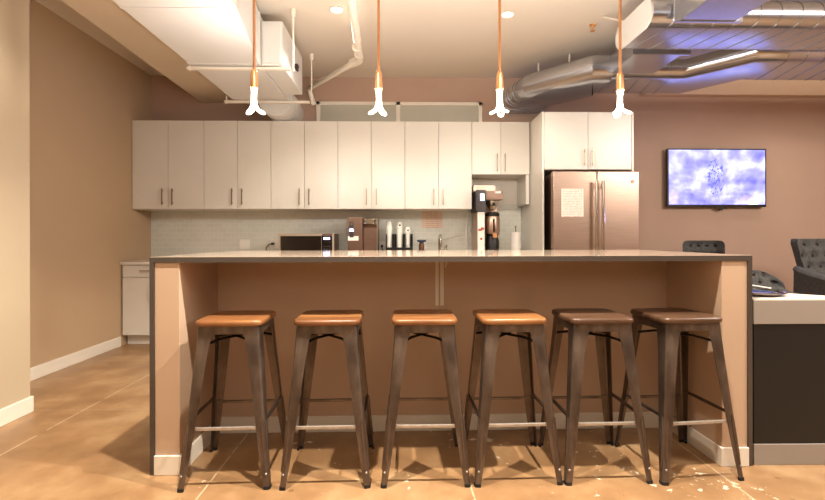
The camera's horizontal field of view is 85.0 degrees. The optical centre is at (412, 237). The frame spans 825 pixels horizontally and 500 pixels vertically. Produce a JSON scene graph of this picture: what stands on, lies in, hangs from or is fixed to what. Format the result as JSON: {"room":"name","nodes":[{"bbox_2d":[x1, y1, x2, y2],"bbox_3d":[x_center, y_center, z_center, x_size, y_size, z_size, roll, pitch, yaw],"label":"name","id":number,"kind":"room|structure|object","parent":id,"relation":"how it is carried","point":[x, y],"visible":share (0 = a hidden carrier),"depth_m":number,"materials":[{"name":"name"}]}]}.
{"room":"common room","nodes":[
{"label":"common room","id":0,"kind":"room"},
{"bbox_2d":[0,0,29,408],"bbox_3d":[-2.723,-0.400,-0.346,0.540,3.110,6.650,0,0,-1],"label":"wall column","id":1,"kind":"structure","parent":0,"point":[14,14],"depth_m":2.87,"materials":[{"name":"beige paint"}]},
{"bbox_2d":[0,396,33,426],"bbox_3d":[-2.706,1.103,-0.339,0.540,0.105,6.664,0,0,-1],"label":"baseboard","id":2,"kind":"structure","parent":1,"relation":"attached to","point":[10,413],"depth_m":2.86,"materials":[{"name":"white paint"}]},
{"bbox_2d":[29,0,150,367],"bbox_3d":[-3.099,-0.399,0.870,0.150,3.110,9.100,0,0,-1],"label":"wall","id":3,"kind":"structure","parent":0,"point":[85,97],"depth_m":4.21,"materials":[{"name":"beige paint"}]},
{"bbox_2d":[30,337,120,380],"bbox_3d":[-3.093,1.104,3.888,0.014,0.105,1.835,0,0,-1],"label":"baseboard","id":4,"kind":"structure","parent":3,"relation":"attached to","point":[41,370],"depth_m":4.09,"materials":[{"name":"white paint"}]},
{"bbox_2d":[0,343,824,499],"bbox_3d":[1.677,1.207,0.994,9.700,0.120,9.400,0,0,-1],"label":"floor","id":5,"kind":"structure","parent":0,"point":[86,436],"depth_m":2.26,"materials":[{"name":"wood"}]},
{"bbox_2d":[122,265,148,343],"bbox_3d":[-2.744,0.722,5.107,0.742,0.868,0.621,0,0,-1],"label":"base cabinet","id":6,"kind":"object","parent":5,"relation":"on","point":[136,277],"visible":0.27,"depth_m":4.82,"materials":[{"name":"beige laminate"}]},
{"bbox_2d":[120,260,148,264],"bbox_3d":[-0.892,0.267,5.162,4.480,0.030,0.607,0,0,-1],"label":"countertop","id":7,"kind":"structure","parent":6,"relation":"on","point":[139,262],"depth_m":4.81,"materials":[{"name":"white stone"}]},
{"bbox_2d":[279,234,338,250],"bbox_3d":[-1.173,0.102,5.149,0.607,0.299,0.404,0,0,-1],"label":"microwave","id":8,"kind":"object","parent":7,"relation":"on","point":[287,242],"visible":0.53,"depth_m":4.95,"materials":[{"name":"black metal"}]},
{"bbox_2d":[348,218,378,249],"bbox_3d":[-0.564,0.010,5.218,0.335,0.480,0.437,0,0,-1],"label":"coffee machine","id":9,"kind":"object","parent":7,"relation":"on","point":[363,233],"visible":0.66,"depth_m":5.04,"materials":[{"name":"brown metal"}]},
{"bbox_2d":[386,234,412,249],"bbox_3d":[-0.154,0.102,5.268,0.312,0.295,0.140,0,0,-1],"label":"rack","id":10,"kind":"object","parent":7,"relation":"on","point":[394,236],"visible":0.46,"depth_m":5.20,"materials":[{"name":"black plastic"}]},
{"bbox_2d":[386,222,391,246],"bbox_3d":[-0.273,0.022,5.265,0.072,0.429,0.072,0,0,-1],"label":"cup sleeve","id":11,"kind":"object","parent":10,"relation":"in","point":[389,225],"visible":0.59,"depth_m":5.24,"materials":[{"name":"white paper"}]},
{"bbox_2d":[396,222,402,246],"bbox_3d":[-0.151,0.025,5.268,0.083,0.423,0.083,0,0,-1],"label":"cup sleeve","id":12,"kind":"object","parent":10,"relation":"in","point":[399,227],"visible":0.69,"depth_m":5.24,"materials":[{"name":"white paper"}]},
{"bbox_2d":[405,227,410,246],"bbox_3d":[-0.055,0.054,5.270,0.072,0.365,0.072,0,0,-1],"label":"cup sleeve","id":13,"kind":"object","parent":10,"relation":"in","point":[407,230],"visible":0.71,"depth_m":5.25,"materials":[{"name":"white paper"}]},
{"bbox_2d":[417,240,425,249],"bbox_3d":[0.103,0.134,5.154,0.108,0.230,0.108,0,0,-1],"label":"lidded jar","id":14,"kind":"object","parent":7,"relation":"on","point":[421,244],"visible":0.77,"depth_m":5.13,"materials":[{"name":"brown glass"}]},
{"bbox_2d":[438,234,445,249],"bbox_3d":[0.347,0.101,5.307,0.101,0.295,0.184,0,0,-1],"label":"tap","id":15,"kind":"object","parent":7,"relation":"on","point":[440,235],"visible":0.73,"depth_m":5.24,"materials":[{"name":"silver metal"}]},
{"bbox_2d":[471,186,502,249],"bbox_3d":[0.849,-0.176,5.229,0.314,0.846,0.470,0,0,-1],"label":"coffee brewer","id":16,"kind":"object","parent":7,"relation":"on","point":[485,199],"visible":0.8,"depth_m":5.03,"materials":[{"name":"silver plastic"}]},
{"bbox_2d":[485,212,499,249],"bbox_3d":[0.911,-0.060,5.118,0.170,0.473,0.205,0,0,-1],"label":"server","id":17,"kind":"object","parent":16,"relation":"on","point":[492,219],"visible":0.97,"depth_m":5.07,"materials":[{"name":"silver metal"}]},
{"bbox_2d":[511,226,520,249],"bbox_3d":[1.183,0.053,5.152,0.140,0.386,0.140,0,0,-1],"label":"paper towel roll","id":18,"kind":"object","parent":7,"relation":"on","point":[515,236],"visible":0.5,"depth_m":5.11,"materials":[{"name":"white paper"}]},
{"bbox_2d":[177,310,285,492],"bbox_3d":[-0.872,0.769,2.253,0.418,0.765,0.418,0,0,-3],"label":"bar stool","id":19,"kind":"object","parent":5,"relation":"on","point":[255,325],"visible":0.97,"depth_m":2.11,"materials":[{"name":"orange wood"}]},
{"bbox_2d":[279,310,373,490],"bbox_3d":[-0.411,0.768,2.265,0.418,0.765,0.418,0,0,-2],"label":"bar stool","id":20,"kind":"object","parent":5,"relation":"on","point":[311,323],"visible":1,"depth_m":2.12,"materials":[{"name":"metal"}]},
{"bbox_2d":[380,309,470,488],"bbox_3d":[0.057,0.767,2.277,0.418,0.765,0.418,0,0,-1],"label":"bar stool","id":21,"kind":"object","parent":5,"relation":"on","point":[420,322],"visible":1,"depth_m":2.12,"materials":[{"name":"metal"}]},
{"bbox_2d":[149,250,752,475],"bbox_3d":[0.203,0.620,2.762,2.988,1.060,1.088,0,0,-1],"label":"kitchen island","id":22,"kind":"object","parent":5,"relation":"on","point":[184,289],"visible":0.76,"depth_m":2.67,"materials":[{"name":"stone"}]},
{"bbox_2d":[157,250,736,256],"bbox_3d":[0.201,0.104,2.766,2.988,0.028,1.080,0,0,-1],"label":"island countertop","id":23,"kind":"structure","parent":22,"relation":"on","point":[332,253],"depth_m":2.59,"materials":[{"name":"stone"}]},
{"bbox_2d":[464,309,562,487],"bbox_3d":[0.485,0.766,2.288,0.418,0.765,0.418,0,0,-3],"label":"bar stool","id":24,"kind":"object","parent":5,"relation":"on","point":[490,325],"visible":0.92,"depth_m":2.14,"materials":[{"name":"metal"}]},
{"bbox_2d":[521,112,543,249],"bbox_3d":[1.360,-0.089,5.126,0.020,2.472,0.818,0,0,-1],"label":"panel","id":25,"kind":"object","parent":5,"relation":"on","point":[532,214],"visible":0.36,"depth_m":4.95,"materials":[{"name":"beige laminate"}]},
{"bbox_2d":[544,171,638,249],"bbox_3d":[1.851,0.235,4.977,0.879,1.822,0.986,0,0,-1],"label":"refrigerator","id":26,"kind":"object","parent":5,"relation":"on","point":[610,221],"visible":0.48,"depth_m":4.55,"materials":[{"name":"silver metal"}]},
{"bbox_2d":[561,189,583,216],"bbox_3d":[1.615,-0.357,4.543,0.224,0.283,0.002,0,0,-1],"label":"paper notice","id":27,"kind":"object","parent":26,"relation":"attached to","point":[571,199],"visible":1,"depth_m":4.54,"materials":[{"name":"white paper"}]},
{"bbox_2d":[538,308,652,485],"bbox_3d":[0.910,0.766,2.299,0.418,0.765,0.418,0,0,-2],"label":"bar stool","id":28,"kind":"object","parent":5,"relation":"on","point":[580,323],"visible":0.95,"depth_m":2.15,"materials":[{"name":"metal"}]},
{"bbox_2d":[629,112,633,170],"bbox_3d":[2.313,-0.091,5.151,0.020,2.472,0.818,0,0,-1],"label":"panel","id":29,"kind":"object","parent":5,"relation":"on","point":[632,113],"visible":0.13,"depth_m":4.74,"materials":[{"name":"beige laminate"}]},
{"bbox_2d":[614,308,744,485],"bbox_3d":[1.343,0.765,2.311,0.418,0.765,0.418,0,0,-6],"label":"bar stool","id":30,"kind":"object","parent":5,"relation":"on","point":[673,326],"visible":0.94,"depth_m":2.17,"materials":[{"name":"metal"}]},
{"bbox_2d":[682,240,724,253],"bbox_3d":[3.164,0.586,4.880,0.497,1.115,0.760,0,0,30],"label":"tufted armchair","id":31,"kind":"object","parent":5,"relation":"on","point":[698,246],"visible":0.17,"depth_m":5.10,"materials":[{"name":"grey fabric"}]},
{"bbox_2d":[752,270,797,293],"bbox_3d":[3.086,0.716,3.749,0.597,0.855,0.760,0,0,-16],"label":"tufted armchair","id":32,"kind":"object","parent":5,"relation":"on","point":[760,278],"visible":0.1,"depth_m":4.02,"materials":[{"name":"grey fabric"}]},
{"bbox_2d":[752,293,824,464],"bbox_3d":[2.277,0.727,2.493,1.121,0.836,0.455,0,0,-1],"label":"counter","id":33,"kind":"object","parent":5,"relation":"on","point":[788,330],"visible":0.5,"depth_m":2.28,"materials":[{"name":"grey laminate"}]},
{"bbox_2d":[752,288,787,295],"bbox_3d":[1.867,0.300,2.479,0.326,0.018,0.286,0,0,-1],"label":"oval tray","id":34,"kind":"object","parent":33,"relation":"on","point":[754,293],"visible":0.38,"depth_m":2.46,"materials":[{"name":"silver metal"}]},
{"bbox_2d":[752,289,776,292],"bbox_3d":[1.833,0.280,2.472,0.170,0.023,0.200,0,0,-13],"label":"magazine","id":35,"kind":"object","parent":34,"relation":"in","point":[752,289],"visible":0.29,"depth_m":2.38,"materials":[{"name":"blue paper"}]},
{"bbox_2d":[790,239,824,295],"bbox_3d":[4.234,0.574,4.373,0.797,1.135,0.760,0,0,4],"label":"tufted armchair","id":36,"kind":"object","parent":5,"relation":"on","point":[809,254],"visible":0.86,"depth_m":4.57,"materials":[{"name":"grey fabric"}]},
{"bbox_2d":[36,0,824,77],"bbox_3d":[1.671,-2.023,0.994,9.700,0.120,9.400,0,0,-1],"label":"ceiling","id":37,"kind":"structure","parent":0,"point":[419,38],"depth_m":4.32,"materials":[{"name":"paint"}]},
{"bbox_2d":[112,0,312,120],"bbox_3d":[-1.406,-1.640,0.963,0.965,0.634,8.998,0,0,-1],"label":"duct","id":38,"kind":"object","parent":37,"relation":"hanging from","point":[214,38],"visible":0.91,"depth_m":3.43,"materials":[{"name":"metal"}]},
{"bbox_2d":[261,21,301,94],"bbox_3d":[-1.193,-1.658,4.216,0.210,0.380,0.788,0,0,-1],"label":"box","id":39,"kind":"object","parent":38,"relation":"attached to","point":[276,42],"visible":0.94,"depth_m":3.90,"materials":[{"name":"white paint"}]},
{"bbox_2d":[246,0,264,114],"bbox_3d":[-1.018,-1.383,2.931,0.112,1.147,0.124,0,0,-30],"label":"pendant light","id":40,"kind":"object","parent":37,"relation":"hanging from","point":[254,75],"visible":1,"depth_m":2.92,"materials":[{"name":"white glass"}]},
{"bbox_2d":[250,69,257,88],"bbox_3d":[-1.029,-1.034,2.924,0.052,0.125,0.052,0,0,-30],"label":"socket","id":41,"kind":"object","parent":40,"relation":"attached to","point":[254,75],"depth_m":2.91,"materials":[{"name":"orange metal"}]},
{"bbox_2d":[306,0,362,104],"bbox_3d":[-0.330,-1.777,1.014,0.644,0.364,9.042,0,0,-8],"label":"pipe","id":42,"kind":"object","parent":37,"relation":"attached to","point":[357,60],"visible":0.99,"depth_m":4.32,"materials":[{"name":"white metal"}]},
{"bbox_2d":[329,6,343,13],"bbox_3d":[-0.651,-1.954,3.854,0.124,0.007,0.124,0,0,-1],"label":"recessed light","id":43,"kind":"object","parent":37,"relation":"in","point":[334,9],"visible":1,"depth_m":3.85,"materials":[{"name":"white paint"}]},
{"bbox_2d":[368,0,386,115],"bbox_3d":[-0.214,-1.385,2.955,0.124,1.147,0.112,0,0,40],"label":"pendant light","id":44,"kind":"object","parent":37,"relation":"hanging from","point":[378,75],"visible":1,"depth_m":2.94,"materials":[{"name":"white glass"}]},
{"bbox_2d":[375,70,382,89],"bbox_3d":[-0.221,-1.035,2.945,0.052,0.125,0.052,0,0,40],"label":"socket","id":45,"kind":"object","parent":44,"relation":"attached to","point":[378,75],"depth_m":2.93,"materials":[{"name":"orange metal"}]},
{"bbox_2d":[490,0,508,116],"bbox_3d":[0.578,-1.387,2.978,0.124,1.147,0.112,0,0,20],"label":"pendant light","id":46,"kind":"object","parent":37,"relation":"hanging from","point":[499,76],"visible":1,"depth_m":2.96,"materials":[{"name":"orange metal"}]},
{"bbox_2d":[496,71,503,90],"bbox_3d":[0.575,-1.037,2.966,0.052,0.125,0.052,0,0,20],"label":"socket","id":47,"kind":"object","parent":46,"relation":"attached to","point":[499,76],"depth_m":2.95,"materials":[{"name":"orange metal"}]},
{"bbox_2d":[501,11,514,17],"bbox_3d":[0.833,-1.957,3.943,0.124,0.007,0.124,0,0,-1],"label":"recessed light","id":48,"kind":"object","parent":37,"relation":"in","point":[507,14],"visible":0.96,"depth_m":3.94,"materials":[{"name":"white paint"}]},
{"bbox_2d":[589,23,595,31],"bbox_3d":[1.659,-1.933,4.145,0.060,0.059,0.060,0,0,-1],"label":"sprinkler","id":49,"kind":"object","parent":37,"relation":"attached to","point":[593,24],"visible":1,"depth_m":4.14,"materials":[{"name":"orange metal"}]},
{"bbox_2d":[613,0,631,117],"bbox_3d":[1.377,-1.388,3.000,0.124,1.147,0.112,0,0,0],"label":"pendant light","id":50,"kind":"object","parent":37,"relation":"hanging from","point":[620,76],"visible":1,"depth_m":2.98,"materials":[{"name":"white glass"}]},
{"bbox_2d":[616,72,624,91],"bbox_3d":[1.379,-1.039,2.987,0.052,0.125,0.052,0,0,0],"label":"socket","id":51,"kind":"object","parent":50,"relation":"attached to","point":[620,76],"depth_m":2.97,"materials":[{"name":"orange metal"}]},
{"bbox_2d":[610,49,690,73],"bbox_3d":[2.097,-1.756,4.048,0.500,0.417,0.507,0,0,-1],"label":"duct","id":52,"kind":"object","parent":37,"relation":"hanging from","point":[634,61],"visible":0.5,"depth_m":4.00,"materials":[{"name":"metal"}]},
{"bbox_2d":[502,50,824,113],"bbox_3d":[3.611,-1.747,4.453,5.443,0.441,1.335,0,0,12],"label":"spiral duct","id":53,"kind":"object","parent":37,"relation":"hanging from","point":[581,78],"visible":0.81,"depth_m":4.38,"materials":[{"name":"metal"}]},
{"bbox_2d":[602,0,824,50],"bbox_3d":[3.997,-1.764,3.675,4.607,0.423,0.770,0,0,-1],"label":"spiral duct","id":54,"kind":"object","parent":37,"relation":"hanging from","point":[773,25],"visible":0.79,"depth_m":3.40,"materials":[{"name":"metal"}]},
{"bbox_2d":[673,0,767,22],"bbox_3d":[2.205,-1.756,-0.100,0.500,0.417,6.685,0,0,-1],"label":"duct","id":55,"kind":"object","parent":37,"relation":"hanging from","point":[684,11],"visible":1,"depth_m":3.12,"materials":[{"name":"metal"}]},
{"bbox_2d":[151,76,824,291],"bbox_3d":[1.554,-0.408,5.617,9.700,3.110,0.150,0,0,-1],"label":"wall","id":56,"kind":"structure","parent":0,"point":[791,131],"depth_m":5.59,"materials":[{"name":"brown paint"}]},
{"bbox_2d":[61,0,232,102],"bbox_3d":[-2.127,-1.793,0.895,0.600,0.325,9.100,0,0,-1],"label":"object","id":57,"kind":"structure","parent":56,"relation":"attached to","point":[106,15],"depth_m":3.83,"materials":[{"name":"paint"}]},
{"bbox_2d":[132,120,212,210],"bbox_3d":[-2.738,-0.820,5.207,0.790,0.994,0.421,0,0,-1],"label":"upper cabinet","id":58,"kind":"object","parent":56,"relation":"attached to","point":[168,155],"visible":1,"depth_m":5.03,"materials":[{"name":"beige laminate"}]},
{"bbox_2d":[204,121,276,210],"bbox_3d":[-1.970,-0.821,5.227,0.743,0.994,0.421,0,0,-1],"label":"upper cabinet","id":59,"kind":"object","parent":56,"relation":"attached to","point":[237,154],"visible":0.99,"depth_m":5.05,"materials":[{"name":"beige laminate"}]},
{"bbox_2d":[240,240,249,249],"bbox_3d":[-2.024,0.079,5.432,0.120,0.120,0.010,0,0,-1],"label":"wall socket","id":60,"kind":"object","parent":56,"relation":"attached to","point":[244,244],"visible":1,"depth_m":5.43,"materials":[{"name":"white plastic"}]},
{"bbox_2d":[270,239,278,248],"bbox_3d":[-1.664,0.070,5.441,0.120,0.120,0.010,0,0,-1],"label":"wall socket","id":61,"kind":"object","parent":56,"relation":"attached to","point":[275,241],"visible":0.85,"depth_m":5.44,"materials":[{"name":"white plastic"}]},
{"bbox_2d":[271,121,340,210],"bbox_3d":[-1.222,-0.823,5.247,0.748,0.994,0.421,0,0,-1],"label":"upper cabinet","id":62,"kind":"object","parent":56,"relation":"attached to","point":[304,154],"visible":0.98,"depth_m":5.07,"materials":[{"name":"beige laminate"}]},
{"bbox_2d":[151,204,520,256],"bbox_3d":[-0.903,-0.078,5.472,4.480,0.660,0.012,0,0,-1],"label":"backsplash","id":63,"kind":"structure","parent":56,"relation":"attached to","point":[172,232],"depth_m":5.45,"materials":[{"name":"white tile"}]},
{"bbox_2d":[338,121,404,210],"bbox_3d":[-0.469,-0.824,5.266,0.754,0.994,0.421,0,0,-1],"label":"upper cabinet","id":64,"kind":"object","parent":56,"relation":"attached to","point":[371,155],"visible":1,"depth_m":5.09,"materials":[{"name":"beige laminate"}]},
{"bbox_2d":[379,241,385,249],"bbox_3d":[-0.377,0.098,5.475,0.120,0.120,0.010,0,0,-1],"label":"wall socket","id":65,"kind":"object","parent":56,"relation":"attached to","point":[383,243],"visible":0.52,"depth_m":5.47,"materials":[{"name":"white plastic"}]},
{"bbox_2d":[316,101,481,121],"bbox_3d":[-0.156,-1.392,5.483,2.015,0.526,0.030,0,0,-1],"label":"window","id":66,"kind":"structure","parent":56,"relation":"in","point":[325,110],"depth_m":5.48,"materials":[{"name":"white paint"}]},
{"bbox_2d":[421,211,441,227],"bbox_3d":[0.238,-0.233,5.495,0.257,0.220,0.002,0,0,-1],"label":"paper notice","id":67,"kind":"object","parent":56,"relation":"attached to","point":[429,219],"visible":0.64,"depth_m":5.50,"materials":[{"name":"paper"}]},
{"bbox_2d":[405,122,471,210],"bbox_3d":[0.290,-0.826,5.286,0.760,0.994,0.421,0,0,-1],"label":"upper cabinet","id":68,"kind":"object","parent":56,"relation":"attached to","point":[438,155],"visible":0.99,"depth_m":5.11,"materials":[{"name":"beige laminate"}]},
{"bbox_2d":[465,213,471,248],"bbox_3d":[0.695,-0.083,5.490,0.104,0.448,0.018,0,0,-1],"label":"hanging cord","id":69,"kind":"object","parent":56,"relation":"hanging from","point":[467,213],"visible":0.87,"depth_m":5.48,"materials":[{"name":"white plastic"}]},
{"bbox_2d":[472,179,516,203],"bbox_3d":[1.000,-0.632,5.522,0.670,0.440,0.012,0,0,-1],"label":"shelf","id":70,"kind":"structure","parent":56,"relation":"attached to","point":[508,186],"depth_m":5.52,"materials":[{"name":"white paint"}]},
{"bbox_2d":[472,122,529,205],"bbox_3d":[1.002,-0.856,5.304,0.661,0.937,0.421,0,0,-1],"label":"upper cabinet","id":71,"kind":"object","parent":56,"relation":"attached to","point":[500,150],"visible":0.99,"depth_m":5.13,"materials":[{"name":"beige laminate"}]},
{"bbox_2d":[544,112,630,176],"bbox_3d":[1.835,-1.022,5.120,0.928,0.607,0.850,0,0,-1],"label":"upper cabinet","id":72,"kind":"object","parent":56,"relation":"attached to","point":[573,141],"visible":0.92,"depth_m":4.73,"materials":[{"name":"beige laminate"}]},
{"bbox_2d":[666,149,765,209],"bbox_3d":[3.734,-0.718,5.558,1.236,0.756,0.082,0,0,-1],"label":"wall screen","id":73,"kind":"object","parent":56,"relation":"attached to","point":[721,179],"visible":1,"depth_m":5.52,"materials":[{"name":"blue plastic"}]},
{"bbox_2d":[641,80,824,97],"bbox_3d":[4.543,-1.862,5.570,3.420,0.215,0.100,0,0,-1],"label":"trim","id":74,"kind":"structure","parent":56,"relation":"attached to","point":[738,88],"depth_m":5.52,"materials":[{"name":"paint"}]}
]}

